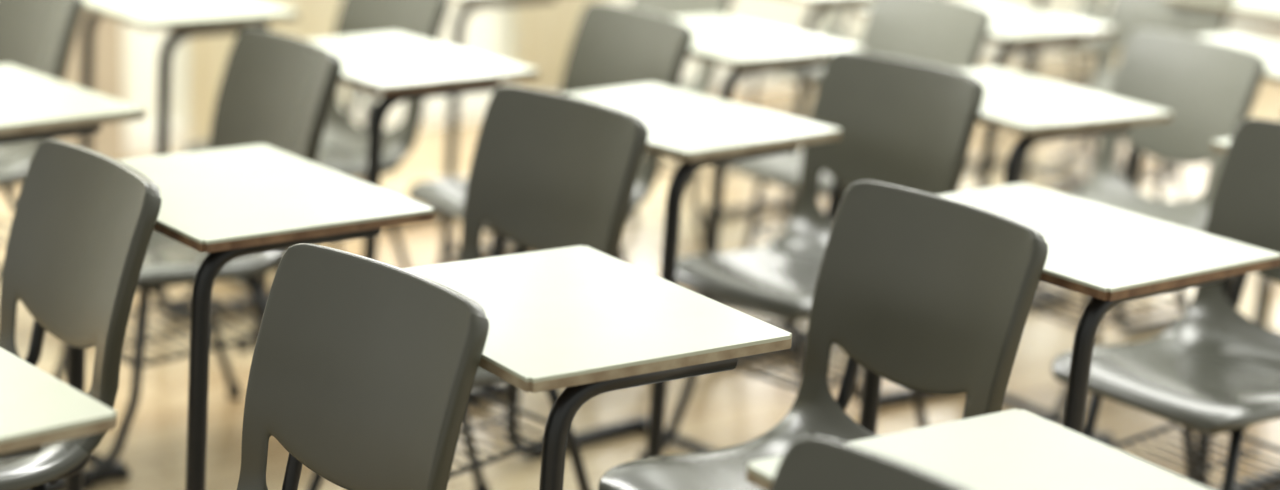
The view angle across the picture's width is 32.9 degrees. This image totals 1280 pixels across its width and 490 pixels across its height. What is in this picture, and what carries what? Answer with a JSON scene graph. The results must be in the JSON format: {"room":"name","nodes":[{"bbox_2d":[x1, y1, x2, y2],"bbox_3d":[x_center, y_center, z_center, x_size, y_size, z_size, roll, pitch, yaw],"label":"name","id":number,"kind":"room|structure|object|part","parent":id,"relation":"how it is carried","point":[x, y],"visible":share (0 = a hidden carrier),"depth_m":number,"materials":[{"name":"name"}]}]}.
{"room":"classroom","nodes":[
{"label":"classroom","id":0,"kind":"room"},
{"bbox_2d":[0,33,1279,489],"bbox_3d":[3.508,-0.116,7.167,25.000,0.001,22.000,2,15,0],"label":"floor","id":1,"kind":"structure","parent":0,"point":[727,408],"depth_m":4.95,"materials":[{"name":"brown wood"}]},
{"bbox_2d":[0,0,84,284],"bbox_3d":[-1.615,-0.192,5.015,0.589,0.815,0.413,-10,19,-39],"label":"chair","id":2,"kind":"object","parent":1,"relation":"on","point":[37,36],"visible":0.45,"depth_m":5.03,"materials":[{"name":"grey plastic"}]},
{"bbox_3d":[-1.406,0.026,5.045,0.156,0.367,0.024,-7,17,-32],"label":"leg","id":3,"kind":"part","parent":2,"relation":"part of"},
{"bbox_3d":[-1.631,-0.237,4.988,0.444,0.149,0.409,-10,19,-39],"label":"seat","id":4,"kind":"part","parent":2,"relation":"part of","materials":[{"name":"grey plastic"}]},
{"bbox_3d":[-1.425,-0.478,5.096,0.120,0.288,0.413,-10,19,-39],"label":"backrest","id":5,"kind":"part","parent":2,"relation":"part of","materials":[{"name":"grey plastic"}]},
{"bbox_2d":[0,347,116,459],"bbox_3d":[-0.933,0.515,2.578,0.416,0.740,0.545,-11,19,-41],"label":"school desk","id":6,"kind":"object","parent":1,"relation":"on","point":[37,409],"visible":1,"depth_m":2.42,"materials":[{"name":"white laminate"}]},
{"bbox_3d":[-0.804,0.572,2.417,0.383,0.721,0.030,-10,19,-41],"label":"leg","id":7,"kind":"part","parent":6,"relation":"part of","materials":[{"name":"black metal"}]},
{"bbox_2d":[0,65,145,489],"bbox_3d":[-1.273,0.076,4.199,0.416,0.740,0.545,-11,20,-42],"label":"school desk","id":8,"kind":"object","parent":1,"relation":"on","point":[33,106],"visible":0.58,"depth_m":4.05,"materials":[{"name":"white laminate"}]},
{"bbox_2d":[0,139,161,489],"bbox_3d":[-1.051,0.294,3.254,0.589,0.815,0.413,-9,19,-37],"label":"chair","id":9,"kind":"object","parent":1,"relation":"on","point":[84,220],"visible":0.96,"depth_m":3.29,"materials":[{"name":"grey plastic"}]},
{"bbox_3d":[-0.842,0.514,3.277,0.156,0.367,0.024,-6,17,-30],"label":"leg","id":10,"kind":"part","parent":9,"relation":"part of","materials":[{"name":"black metal"}]},
{"bbox_3d":[-1.066,0.249,3.228,0.444,0.149,0.409,-9,19,-37],"label":"seat","id":11,"kind":"part","parent":9,"relation":"part of","materials":[{"name":"grey plastic"}]},
{"bbox_3d":[-0.856,0.010,3.329,0.120,0.288,0.413,-9,19,-37],"label":"backrest","id":12,"kind":"part","parent":9,"relation":"part of","materials":[{"name":"grey plastic"}]},
{"bbox_2d":[80,0,298,317],"bbox_3d":[-1.152,-0.237,5.414,0.405,0.740,0.505,-9,19,-37],"label":"school desk","id":13,"kind":"object","parent":1,"relation":"on","point":[186,19],"visible":0.5,"depth_m":5.20,"materials":[{"name":"white laminate"}]},
{"bbox_3d":[-1.286,-0.277,5.575,0.346,0.721,0.030,-9,19,-37],"label":"leg","id":14,"kind":"part","parent":13,"relation":"part of","materials":[{"name":"black metal"}]},
{"bbox_3d":[-1.024,-0.181,5.254,0.346,0.721,0.030,-9,19,-37],"label":"leg","id":15,"kind":"part","parent":13,"relation":"part of","materials":[{"name":"black metal"}]},
{"bbox_2d":[53,27,342,489],"bbox_3d":[-0.940,0.003,4.381,0.589,0.815,0.413,-9,19,-37],"label":"chair","id":16,"kind":"object","parent":1,"relation":"on","point":[277,90],"visible":0.51,"depth_m":4.39,"materials":[{"name":"grey plastic"}]},
{"bbox_3d":[-1.209,0.200,4.433,0.158,0.376,0.026,-6,17,-30],"label":"leg","id":17,"kind":"part","parent":16,"relation":"part of","materials":[{"name":"black metal"}]},
{"bbox_3d":[-1.010,0.272,4.190,0.026,0.376,0.158,16,20,42],"label":"leg","id":18,"kind":"part","parent":16,"relation":"part of","materials":[{"name":"black metal"}]},
{"bbox_3d":[-0.901,0.068,4.233,0.241,0.029,0.021,-9,19,-37],"label":"seat rail","id":19,"kind":"part","parent":16,"relation":"part of","materials":[{"name":"black metal"}]},
{"bbox_3d":[-0.956,-0.042,4.355,0.444,0.149,0.409,-9,19,-37],"label":"seat","id":20,"kind":"part","parent":16,"relation":"part of","materials":[{"name":"grey plastic"}]},
{"bbox_3d":[-0.929,0.151,4.646,0.024,0.367,0.156,16,20,42],"label":"leg","id":21,"kind":"part","parent":16,"relation":"part of","materials":[{"name":"black metal"}]},
{"bbox_3d":[-0.731,0.223,4.404,0.156,0.367,0.024,-6,17,-30],"label":"leg","id":22,"kind":"part","parent":16,"relation":"part of","materials":[{"name":"black metal"}]},
{"bbox_3d":[-0.745,-0.281,4.456,0.120,0.288,0.413,-9,19,-37],"label":"backrest","id":23,"kind":"part","parent":16,"relation":"part of","materials":[{"name":"grey plastic"}]},
{"bbox_2d":[65,144,433,489],"bbox_3d":[-0.667,0.267,3.570,0.416,0.740,0.545,-9,19,-38],"label":"school desk","id":24,"kind":"object","parent":1,"relation":"on","point":[229,204],"visible":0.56,"depth_m":3.37,"materials":[{"name":"white laminate"}]},
{"bbox_3d":[-0.813,0.230,3.721,0.383,0.721,0.030,-9,19,-38],"label":"leg","id":25,"kind":"part","parent":24,"relation":"part of","materials":[{"name":"black metal"}]},
{"bbox_3d":[-0.547,0.324,3.403,0.383,0.721,0.030,-9,19,-38],"label":"leg","id":26,"kind":"part","parent":24,"relation":"part of","materials":[{"name":"black metal"}]},
{"bbox_2d":[167,0,449,351],"bbox_3d":[-0.806,-0.222,5.261,0.589,0.815,0.413,-10,19,-39],"label":"chair","id":27,"kind":"object","parent":1,"relation":"on","point":[343,149],"visible":0.37,"depth_m":5.29,"materials":[{"name":"grey plastic"}]},
{"bbox_3d":[-1.075,-0.023,5.304,0.158,0.376,0.026,-7,17,-32],"label":"leg","id":28,"kind":"part","parent":27,"relation":"part of","materials":[{"name":"black metal"}]},
{"bbox_3d":[-0.821,-0.267,5.234,0.444,0.149,0.409,-10,19,-39],"label":"seat","id":29,"kind":"part","parent":27,"relation":"part of","materials":[{"name":"grey plastic"}]},
{"bbox_3d":[-0.803,-0.074,5.527,0.024,0.367,0.156,15,19,40],"label":"leg","id":30,"kind":"part","parent":27,"relation":"part of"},
{"bbox_3d":[-0.616,-0.508,5.342,0.120,0.288,0.412,-10,19,-39],"label":"backrest","id":31,"kind":"part","parent":27,"relation":"part of","materials":[{"name":"grey plastic"}]},
{"bbox_3d":[-0.597,-0.004,5.291,0.156,0.367,0.024,-7,17,-32],"label":"leg","id":32,"kind":"part","parent":27,"relation":"part of","materials":[{"name":"black metal"}]},
{"bbox_2d":[237,243,488,489],"bbox_3d":[-0.533,0.463,2.696,0.589,0.815,0.413,-12,20,-43],"label":"chair","id":33,"kind":"object","parent":1,"relation":"on","point":[363,369],"visible":1,"depth_m":2.78,"materials":[{"name":"grey plastic"}]},
{"bbox_3d":[-0.547,0.418,2.668,0.444,0.149,0.409,-12,20,-43],"label":"seat","id":34,"kind":"part","parent":33,"relation":"part of","materials":[{"name":"grey plastic"}]},
{"bbox_2d":[253,32,538,399],"bbox_3d":[-0.562,-0.048,4.787,0.416,0.740,0.545,-10,19,-39],"label":"school desk","id":35,"kind":"object","parent":1,"relation":"on","point":[399,67],"visible":0.33,"depth_m":4.59,"materials":[{"name":"white laminate"}]},
{"bbox_3d":[-0.712,-0.084,4.934,0.383,0.721,0.030,-10,19,-39],"label":"leg","id":36,"kind":"part","parent":35,"relation":"part of","materials":[{"name":"black metal"}]},
{"bbox_3d":[-0.437,0.009,4.623,0.383,0.721,0.030,-10,19,-39],"label":"leg","id":37,"kind":"part","parent":35,"relation":"part of","materials":[{"name":"black metal"}]},
{"bbox_2d":[361,0,554,258],"bbox_3d":[-0.488,-0.378,6.059,0.416,0.740,0.545,-9,19,-37],"label":"school desk","id":38,"kind":"object","parent":1,"relation":"on","point":[469,6],"visible":0.27,"depth_m":5.79,"materials":[{"name":"metal"}]},
{"bbox_3d":[-0.632,-0.416,6.212,0.383,0.721,0.030,-9,19,-37],"label":"leg","id":39,"kind":"part","parent":38,"relation":"part of","materials":[{"name":"black metal"}]},
{"bbox_3d":[-0.371,-0.320,5.891,0.383,0.721,0.030,-9,19,-37],"label":"leg","id":40,"kind":"part","parent":38,"relation":"part of","materials":[{"name":"black metal"}]},
{"bbox_2d":[307,85,648,489],"bbox_3d":[-0.333,0.166,3.858,0.589,0.815,0.413,-12,20,-43],"label":"chair","id":41,"kind":"object","parent":1,"relation":"on","point":[548,170],"visible":0.45,"depth_m":3.94,"materials":[{"name":"grey plastic"}]},
{"bbox_3d":[-0.601,0.370,3.884,0.158,0.376,0.026,-9,18,-36],"label":"leg","id":42,"kind":"part","parent":41,"relation":"part of","materials":[{"name":"black metal"}]},
{"bbox_3d":[-0.345,0.313,4.124,0.024,0.367,0.156,14,18,36],"label":"leg","id":43,"kind":"part","parent":41,"relation":"part of","materials":[{"name":"black metal"}]},
{"bbox_3d":[-0.347,0.122,3.830,0.444,0.149,0.409,-12,20,-43],"label":"seat","id":44,"kind":"part","parent":41,"relation":"part of","materials":[{"name":"grey plastic"}]},
{"bbox_3d":[-0.153,-0.123,3.951,0.120,0.288,0.412,-12,20,-43],"label":"backrest","id":45,"kind":"part","parent":41,"relation":"part of","materials":[{"name":"grey plastic"}]},
{"bbox_3d":[-0.122,0.380,3.904,0.156,0.367,0.024,-8,18,-36],"label":"leg","id":46,"kind":"part","parent":41,"relation":"part of","materials":[{"name":"black metal"}]},
{"bbox_2d":[408,2,693,406],"bbox_3d":[-0.231,-0.114,4.944,0.589,0.815,0.413,-8,18,-35],"label":"chair","id":47,"kind":"object","parent":1,"relation":"on","point":[613,46],"visible":0.43,"depth_m":4.97,"materials":[{"name":"grey plastic"}]},
{"bbox_3d":[-0.500,0.080,5.005,0.158,0.376,0.026,-6,17,-28],"label":"leg","id":48,"kind":"part","parent":47,"relation":"part of","materials":[{"name":"black metal"}]},
{"bbox_3d":[-0.310,0.154,4.755,0.158,0.376,0.026,-11,20,-42],"label":"leg","id":49,"kind":"part","parent":47,"relation":"part of","materials":[{"name":"black metal"}]},
{"bbox_3d":[-0.247,-0.159,4.918,0.444,0.149,0.409,-8,18,-35],"label":"seat","id":50,"kind":"part","parent":47,"relation":"part of","materials":[{"name":"grey plastic"}]},
{"bbox_3d":[-0.024,0.107,4.960,0.156,0.367,0.024,-6,17,-28],"label":"leg","id":51,"kind":"part","parent":47,"relation":"part of","materials":[{"name":"black metal"}]},
{"bbox_3d":[-0.031,-0.396,5.013,0.120,0.288,0.413,-8,18,-35],"label":"backrest","id":52,"kind":"part","parent":47,"relation":"part of","materials":[{"name":"grey plastic"}]},
{"bbox_2d":[403,245,791,489],"bbox_3d":[-0.123,0.438,3.005,0.405,0.740,0.505,-8,18,-34],"label":"school desk","id":53,"kind":"object","parent":1,"relation":"on","point":[587,321],"visible":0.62,"depth_m":2.82,"materials":[{"name":"white laminate"}]},
{"bbox_3d":[-0.006,0.496,2.837,0.346,0.721,0.030,-8,18,-34],"label":"leg","id":54,"kind":"part","parent":53,"relation":"part of","materials":[{"name":"black metal"}]},
{"bbox_2d":[488,0,732,249],"bbox_3d":[-0.073,-0.393,6.034,0.589,0.815,0.413,-9,19,-37],"label":"chair","id":55,"kind":"object","parent":1,"relation":"on","point":[701,84],"visible":0.1,"depth_m":6.06,"materials":[{"name":"grey plastic"}]},
{"bbox_3d":[-0.089,-0.439,6.008,0.444,0.149,0.409,-9,19,-37],"label":"seat","id":56,"kind":"part","parent":55,"relation":"part of","materials":[{"name":"grey plastic"}]},
{"bbox_3d":[0.122,-0.677,6.109,0.120,0.288,0.413,-9,19,-37],"label":"backrest","id":57,"kind":"part","parent":55,"relation":"part of","materials":[{"name":"grey plastic"}]},
{"bbox_3d":[0.136,-0.174,6.058,0.156,0.367,0.024,-6,17,-30],"label":"leg","id":58,"kind":"part","parent":55,"relation":"part of","materials":[{"name":"black metal"}]},
{"bbox_2d":[504,83,840,457],"bbox_3d":[0.036,0.107,4.293,0.416,0.740,0.545,-11,20,-41],"label":"school desk","id":59,"kind":"object","parent":1,"relation":"on","point":[698,131],"visible":0.57,"depth_m":4.11,"materials":[{"name":"white laminate"}]},
{"bbox_3d":[-0.117,0.072,4.437,0.383,0.721,0.030,-11,20,-41],"label":"leg","id":60,"kind":"part","parent":59,"relation":"part of","materials":[{"name":"black metal"}]},
{"bbox_3d":[0.165,0.164,4.133,0.383,0.721,0.030,-11,20,-41],"label":"leg","id":61,"kind":"part","parent":59,"relation":"part of","materials":[{"name":"black metal"}]},
{"bbox_2d":[672,15,864,361],"bbox_3d":[0.185,-0.139,5.257,0.416,0.740,0.545,-9,19,-37],"label":"school desk","id":62,"kind":"object","parent":1,"relation":"on","point":[746,47],"visible":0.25,"depth_m":5.02,"materials":[{"name":"white laminate"}]},
{"bbox_3d":[0.302,-0.081,5.089,0.383,0.721,0.030,-9,19,-37],"label":"leg","id":63,"kind":"part","parent":62,"relation":"part of","materials":[{"name":"black metal"}]},
{"bbox_2d":[688,0,872,229],"bbox_3d":[0.452,-0.400,6.293,0.416,0.740,0.545,-9,19,-37],"label":"school desk","id":64,"kind":"object","parent":1,"relation":"on","point":[789,205],"visible":0.43,"depth_m":6.03,"materials":[{"name":"metal"}]},
{"bbox_3d":[0.308,-0.437,6.446,0.383,0.721,0.030,-9,19,-37],"label":"leg","id":65,"kind":"part","parent":64,"relation":"part of","materials":[{"name":"black metal"}]},
{"bbox_3d":[0.570,-0.342,6.125,0.383,0.721,0.030,-9,19,-37],"label":"leg","id":66,"kind":"part","parent":64,"relation":"part of","materials":[{"name":"black metal"}]},
{"bbox_2d":[710,7,859,199],"bbox_3d":[0.579,-0.587,6.879,0.589,0.815,0.413,-9,19,-37],"label":"chair","id":67,"kind":"object","parent":1,"relation":"on","point":[829,29],"visible":0.19,"depth_m":7.01,"materials":[{"name":"grey plastic"}]},
{"bbox_3d":[0.309,-0.390,6.931,0.158,0.376,0.026,-6,17,-30],"label":"leg","id":68,"kind":"part","parent":67,"relation":"part of","materials":[{"name":"black metal"}]},
{"bbox_3d":[0.563,-0.632,6.853,0.444,0.149,0.409,-9,19,-37],"label":"seat","id":69,"kind":"part","parent":67,"relation":"part of","materials":[{"name":"grey plastic"}]},
{"bbox_3d":[0.617,-0.522,6.731,0.241,0.029,0.021,-9,19,-37],"label":"seat rail","id":70,"kind":"part","parent":67,"relation":"part of","materials":[{"name":"grey metal"}]},
{"bbox_3d":[0.589,-0.439,7.144,0.024,0.367,0.156,16,20,42],"label":"leg","id":71,"kind":"part","parent":67,"relation":"part of","materials":[{"name":"grey metal"}]},
{"bbox_3d":[0.774,-0.871,6.954,0.120,0.288,0.413,-9,19,-37],"label":"backrest","id":72,"kind":"part","parent":67,"relation":"part of","materials":[{"name":"grey plastic"}]},
{"bbox_2d":[638,51,985,458],"bbox_3d":[0.344,0.053,4.399,0.589,0.815,0.413,-12,20,-43],"label":"chair","id":73,"kind":"object","parent":1,"relation":"on","point":[909,124],"visible":0.74,"depth_m":4.45,"materials":[{"name":"grey plastic"}]},
{"bbox_3d":[0.076,0.257,4.425,0.158,0.376,0.026,-9,18,-36],"label":"leg","id":74,"kind":"part","parent":73,"relation":"part of","materials":[{"name":"black metal"}]},
{"bbox_3d":[0.330,0.009,4.372,0.444,0.149,0.409,-12,20,-43],"label":"seat","id":75,"kind":"part","parent":73,"relation":"part of","materials":[{"name":"grey plastic"}]},
{"bbox_3d":[0.332,0.200,4.665,0.024,0.367,0.156,14,18,36],"label":"leg","id":76,"kind":"part","parent":73,"relation":"part of","materials":[{"name":"black metal"}]},
{"bbox_3d":[0.523,-0.236,4.492,0.120,0.288,0.413,-12,20,-43],"label":"backrest","id":77,"kind":"part","parent":73,"relation":"part of","materials":[{"name":"grey plastic"}]},
{"bbox_3d":[0.555,0.267,4.445,0.156,0.367,0.024,-8,18,-36],"label":"leg","id":78,"kind":"part","parent":73,"relation":"part of","materials":[{"name":"black metal"}]},
{"bbox_2d":[598,181,1047,489],"bbox_3d":[0.236,0.361,3.209,0.589,0.815,0.413,-9,19,-37],"label":"chair","id":79,"kind":"object","parent":1,"relation":"on","point":[924,292],"visible":0.91,"depth_m":3.28,"materials":[{"name":"grey plastic"}]},
{"bbox_3d":[0.221,0.316,3.183,0.444,0.149,0.409,-9,19,-37],"label":"seat","id":80,"kind":"part","parent":79,"relation":"part of","materials":[{"name":"grey plastic"}]},
{"bbox_3d":[0.432,0.077,3.284,0.120,0.288,0.413,-9,19,-37],"label":"backrest","id":81,"kind":"part","parent":79,"relation":"part of","materials":[{"name":"grey plastic"}]},
{"bbox_2d":[718,0,992,356],"bbox_3d":[0.510,-0.200,5.392,0.589,0.815,0.413,-8,18,-35],"label":"chair","id":82,"kind":"object","parent":1,"relation":"on","point":[950,34],"visible":0.33,"depth_m":5.41,"materials":[{"name":"grey plastic"}]},
{"bbox_3d":[0.241,-0.006,5.453,0.158,0.376,0.026,-6,17,-28],"label":"leg","id":83,"kind":"part","parent":82,"relation":"part of","materials":[{"name":"black metal"}]},
{"bbox_3d":[0.494,-0.245,5.367,0.444,0.149,0.409,-8,18,-35],"label":"seat","id":84,"kind":"part","parent":82,"relation":"part of","materials":[{"name":"grey plastic"}]},
{"bbox_3d":[0.430,0.068,5.203,0.158,0.376,0.026,-11,20,-42],"label":"leg","id":85,"kind":"part","parent":82,"relation":"part of","materials":[{"name":"black metal"}]},
{"bbox_3d":[0.710,-0.482,5.461,0.120,0.288,0.412,-8,18,-35],"label":"backrest","id":86,"kind":"part","parent":82,"relation":"part of","materials":[{"name":"grey plastic"}]},
{"bbox_2d":[770,437,969,489],"bbox_3d":[0.063,0.659,2.044,0.589,0.815,0.413,-9,19,-37],"label":"chair","id":87,"kind":"object","parent":1,"relation":"on","point":[809,463],"visible":1,"depth_m":2.19,"materials":[{"name":"grey plastic"}]},
{"bbox_2d":[746,409,1211,489],"bbox_3d":[0.412,0.637,2.335,0.416,0.740,0.545,-7,18,-33],"label":"school desk","id":88,"kind":"object","parent":1,"relation":"on","point":[1013,449],"visible":0.74,"depth_m":2.40,"materials":[{"name":"white laminate"}]},
{"bbox_2d":[857,0,1115,306],"bbox_3d":[0.879,-0.236,5.738,0.416,0.740,0.545,-9,19,-37],"label":"school desk","id":89,"kind":"object","parent":1,"relation":"on","point":[1018,29],"visible":0.26,"depth_m":5.49,"materials":[{"name":"white laminate"}]},
{"bbox_3d":[0.997,-0.178,5.570,0.383,0.721,0.030,-9,19,-37],"label":"leg","id":90,"kind":"part","parent":89,"relation":"part of","materials":[{"name":"black metal"}]},
{"bbox_2d":[851,68,1172,445],"bbox_3d":[0.760,0.043,4.655,0.416,0.740,0.545,-7,17,-32],"label":"school desk","id":91,"kind":"object","parent":1,"relation":"on","point":[1038,110],"visible":0.38,"depth_m":4.45,"materials":[{"name":"white laminate"}]},
{"bbox_3d":[0.632,0.003,4.821,0.383,0.721,0.030,-7,17,-32],"label":"leg","id":92,"kind":"part","parent":91,"relation":"part of","materials":[{"name":"black metal"}]},
{"bbox_3d":[0.860,0.103,4.476,0.383,0.721,0.030,-7,17,-32],"label":"leg","id":93,"kind":"part","parent":91,"relation":"part of","materials":[{"name":"black metal"}]},
{"bbox_2d":[964,0,1086,194],"bbox_3d":[1.229,-0.560,7.032,0.416,0.740,0.545,-9,19,-37],"label":"school desk","id":94,"kind":"object","parent":1,"relation":"on","point":[1040,4],"visible":0.15,"depth_m":6.96,"materials":[{"name":"metal"}]},
{"bbox_3d":[1.085,-0.598,7.185,0.383,0.721,0.030,-9,19,-37],"label":"leg","id":95,"kind":"part","parent":94,"relation":"part of","materials":[{"name":"black metal"}]},
{"bbox_3d":[1.346,-0.502,6.864,0.383,0.721,0.030,-9,19,-37],"label":"leg","id":96,"kind":"part","parent":94,"relation":"part of","materials":[{"name":"black metal"}]},
{"bbox_2d":[994,0,1123,164],"bbox_3d":[1.584,-0.745,7.646,0.589,0.815,0.413,-9,19,-37],"label":"chair","id":97,"kind":"object","parent":1,"relation":"on","point":[1089,11],"visible":0.19,"depth_m":7.72,"materials":[{"name":"grey plastic"}]},
{"bbox_3d":[1.315,-0.548,7.698,0.158,0.376,0.026,-6,17,-30],"label":"leg","id":98,"kind":"part","parent":97,"relation":"part of","materials":[{"name":"black metal"}]},
{"bbox_3d":[1.595,-0.598,7.911,0.024,0.367,0.156,16,20,42],"label":"leg","id":99,"kind":"part","parent":97,"relation":"part of","materials":[{"name":"black metal"}]},
{"bbox_3d":[1.512,-0.477,7.456,0.157,0.376,0.038,-9,19,-37],"label":"leg","id":100,"kind":"part","parent":97,"relation":"part of","materials":[{"name":"black metal"}]},
{"bbox_3d":[1.568,-0.790,7.620,0.444,0.149,0.409,-9,19,-37],"label":"seat","id":101,"kind":"part","parent":97,"relation":"part of","materials":[{"name":"grey plastic"}]},
{"bbox_3d":[1.623,-0.680,7.498,0.241,0.029,0.021,-9,19,-37],"label":"seat rail","id":102,"kind":"part","parent":97,"relation":"part of","materials":[{"name":"grey metal"}]},
{"bbox_2d":[859,183,1279,434],"bbox_3d":[0.647,0.336,3.520,0.416,0.740,0.545,-9,18,-36],"label":"school desk","id":103,"kind":"object","parent":1,"relation":"on","point":[1112,256],"visible":0.56,"depth_m":3.33,"materials":[{"name":"white laminate"}]},
{"bbox_3d":[0.505,0.298,3.674,0.383,0.721,0.030,-9,18,-36],"label":"leg","id":104,"kind":"part","parent":103,"relation":"part of","materials":[{"name":"black metal"}]},
{"bbox_3d":[0.762,0.394,3.350,0.383,0.721,0.030,-9,18,-36],"label":"leg","id":105,"kind":"part","parent":103,"relation":"part of","materials":[{"name":"black metal"}]},
{"bbox_2d":[1019,0,1234,199],"bbox_3d":[1.343,-0.380,6.213,0.589,0.815,0.413,-9,19,-37],"label":"chair","id":106,"kind":"object","parent":1,"relation":"on","point":[1128,16],"visible":0.36,"depth_m":6.30,"materials":[{"name":"grey plastic"}]},
{"bbox_3d":[1.073,-0.183,6.265,0.158,0.376,0.026,-6,17,-30],"label":"leg","id":107,"kind":"part","parent":106,"relation":"part of","materials":[{"name":"black metal"}]},
{"bbox_3d":[1.353,-0.232,6.478,0.024,0.367,0.156,16,20,42],"label":"leg","id":108,"kind":"part","parent":106,"relation":"part of","materials":[{"name":"black metal"}]},
{"bbox_3d":[1.327,-0.425,6.186,0.444,0.149,0.409,-9,19,-37],"label":"seat","id":109,"kind":"part","parent":106,"relation":"part of","materials":[{"name":"grey plastic"}]},
{"bbox_3d":[1.272,-0.111,6.021,0.026,0.376,0.158,16,20,42],"label":"leg","id":110,"kind":"part","parent":106,"relation":"part of","materials":[{"name":"black metal"}]},
{"bbox_3d":[1.538,-0.664,6.288,0.120,0.288,0.412,-9,19,-37],"label":"backrest","id":111,"kind":"part","parent":106,"relation":"part of","materials":[{"name":"grey plastic"}]},
{"bbox_3d":[1.551,-0.160,6.236,0.156,0.367,0.024,-6,17,-30],"label":"leg","id":112,"kind":"part","parent":106,"relation":"part of","materials":[{"name":"black metal"}]},
{"bbox_2d":[1030,29,1266,421],"bbox_3d":[1.030,-0.048,4.897,0.589,0.815,0.413,-7,17,-32],"label":"chair","id":113,"kind":"object","parent":1,"relation":"on","point":[1209,87],"visible":0.56,"depth_m":4.93,"materials":[{"name":"grey plastic"}]},
{"bbox_3d":[0.933,0.218,4.713,0.158,0.376,0.026,-10,19,-38],"label":"leg","id":114,"kind":"part","parent":113,"relation":"part of","materials":[{"name":"black metal"}]},
{"bbox_3d":[1.064,0.101,5.159,0.156,0.367,0.024,-10,19,-39],"label":"leg","id":115,"kind":"part","parent":113,"relation":"part of","materials":[{"name":"black metal"}]},
{"bbox_3d":[1.013,-0.094,4.873,0.444,0.149,0.409,-7,17,-32],"label":"seat","id":116,"kind":"part","parent":113,"relation":"part of","materials":[{"name":"grey plastic"}]},
{"bbox_3d":[1.240,-0.327,4.953,0.120,0.288,0.413,-7,17,-32],"label":"backrest","id":117,"kind":"part","parent":113,"relation":"part of","materials":[{"name":"grey plastic"}]},
{"bbox_3d":[1.234,0.177,4.898,0.156,0.367,0.024,-4,16,-24],"label":"leg","id":118,"kind":"part","parent":113,"relation":"part of","materials":[{"name":"black metal"}]},
{"bbox_2d":[1052,118,1279,489],"bbox_3d":[1.029,0.225,3.856,0.589,0.815,0.413,-9,19,-37],"label":"chair","id":119,"kind":"object","parent":1,"relation":"on","point":[1215,371],"visible":0.82,"depth_m":3.94,"materials":[{"name":"grey plastic"}]},
{"bbox_3d":[0.759,0.422,3.908,0.158,0.376,0.026,-6,17,-30],"label":"leg","id":120,"kind":"part","parent":119,"relation":"part of","materials":[{"name":"black metal"}]},
{"bbox_3d":[1.013,0.180,3.830,0.444,0.149,0.409,-9,19,-37],"label":"seat","id":121,"kind":"part","parent":119,"relation":"part of","materials":[{"name":"grey plastic"}]},
{"bbox_3d":[1.040,0.373,4.121,0.024,0.367,0.156,16,20,42],"label":"leg","id":122,"kind":"part","parent":119,"relation":"part of","materials":[{"name":"black metal"}]},
{"bbox_3d":[0.958,0.494,3.665,0.026,0.376,0.158,16,20,42],"label":"leg","id":123,"kind":"part","parent":119,"relation":"part of","materials":[{"name":"black metal"}]},
{"bbox_3d":[1.224,-0.059,3.931,0.120,0.288,0.413,-9,19,-37],"label":"backrest","id":124,"kind":"part","parent":119,"relation":"part of","materials":[{"name":"grey plastic"}]},
{"bbox_2d":[1112,34,1279,334],"bbox_3d":[1.490,-0.096,5.304,0.416,0.740,0.545,-8,18,-35],"label":"school desk","id":125,"kind":"object","parent":1,"relation":"on","point":[1269,50],"visible":0.22,"depth_m":5.34,"materials":[{"name":"white laminate"}]},
{"bbox_3d":[1.351,-0.135,5.462,0.383,0.721,0.030,-8,18,-35],"label":"leg","id":126,"kind":"part","parent":125,"relation":"part of","materials":[{"name":"black metal"}]},
{"bbox_3d":[1.601,-0.037,5.132,0.383,0.721,0.030,-8,18,-35],"label":"leg","id":127,"kind":"part","parent":125,"relation":"part of","materials":[{"name":"black metal"}]},
{"bbox_2d":[1155,0,1279,199],"bbox_3d":[1.815,-0.333,6.261,0.416,0.740,0.545,-9,19,-37],"label":"school desk","id":128,"kind":"object","parent":1,"relation":"on","point":[1265,9],"visible":0.3,"depth_m":6.12,"materials":[{"name":"white laminate"}]},
{"bbox_3d":[1.671,-0.370,6.413,0.383,0.721,0.030,-9,19,-37],"label":"leg","id":129,"kind":"part","parent":128,"relation":"part of","materials":[{"name":"black metal"}]},
{"bbox_2d":[1195,138,1279,489],"bbox_3d":[1.406,0.194,4.185,0.416,0.740,0.545,-9,19,-37],"label":"school desk","id":130,"kind":"object","parent":1,"relation":"on","point":[1221,145],"visible":0.19,"depth_m":4.28,"materials":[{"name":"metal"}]},
{"bbox_3d":[1.262,0.156,4.338,0.383,0.721,0.030,-9,19,-37],"label":"leg","id":131,"kind":"part","parent":130,"relation":"part of","materials":[{"name":"black metal"}]},
{"bbox_2d":[122,0,1250,129],"bbox_3d":[0.248,-2.104,8.104,13.000,3.100,0.201,-9,19,-37],"label":"wall","id":132,"kind":"structure","parent":0,"point":[488,31],"depth_m":7.70,"materials":[{"name":"beige paint"}]},
{"bbox_2d":[55,10,124,159],"bbox_3d":[-1.677,-1.756,6.463,0.220,3.100,0.060,-9,19,-37],"label":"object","id":133,"kind":"structure","parent":132,"relation":"attached to","point":[108,36],"depth_m":6.79,"materials":[{"name":"beige"}]},
{"bbox_2d":[188,0,342,139],"bbox_3d":[-1.173,-1.703,6.836,0.571,2.750,0.027,-9,19,-37],"label":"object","id":134,"kind":"object","parent":132,"relation":"hanging from","point":[208,55],"visible":0.13,"depth_m":7.03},
{"bbox_2d":[513,0,604,90],"bbox_3d":[-0.242,-1.851,7.553,0.401,2.750,0.026,-9,19,-37],"label":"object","id":135,"kind":"object","parent":132,"relation":"hanging from","point":[544,32],"visible":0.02,"depth_m":7.81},
{"bbox_2d":[124,17,1279,157],"bbox_3d":[0.253,-0.625,8.404,13.000,0.090,0.024,-9,19,-37],"label":"baseboard","id":136,"kind":"structure","parent":132,"relation":"attached to","point":[140,142],"depth_m":7.74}
]}

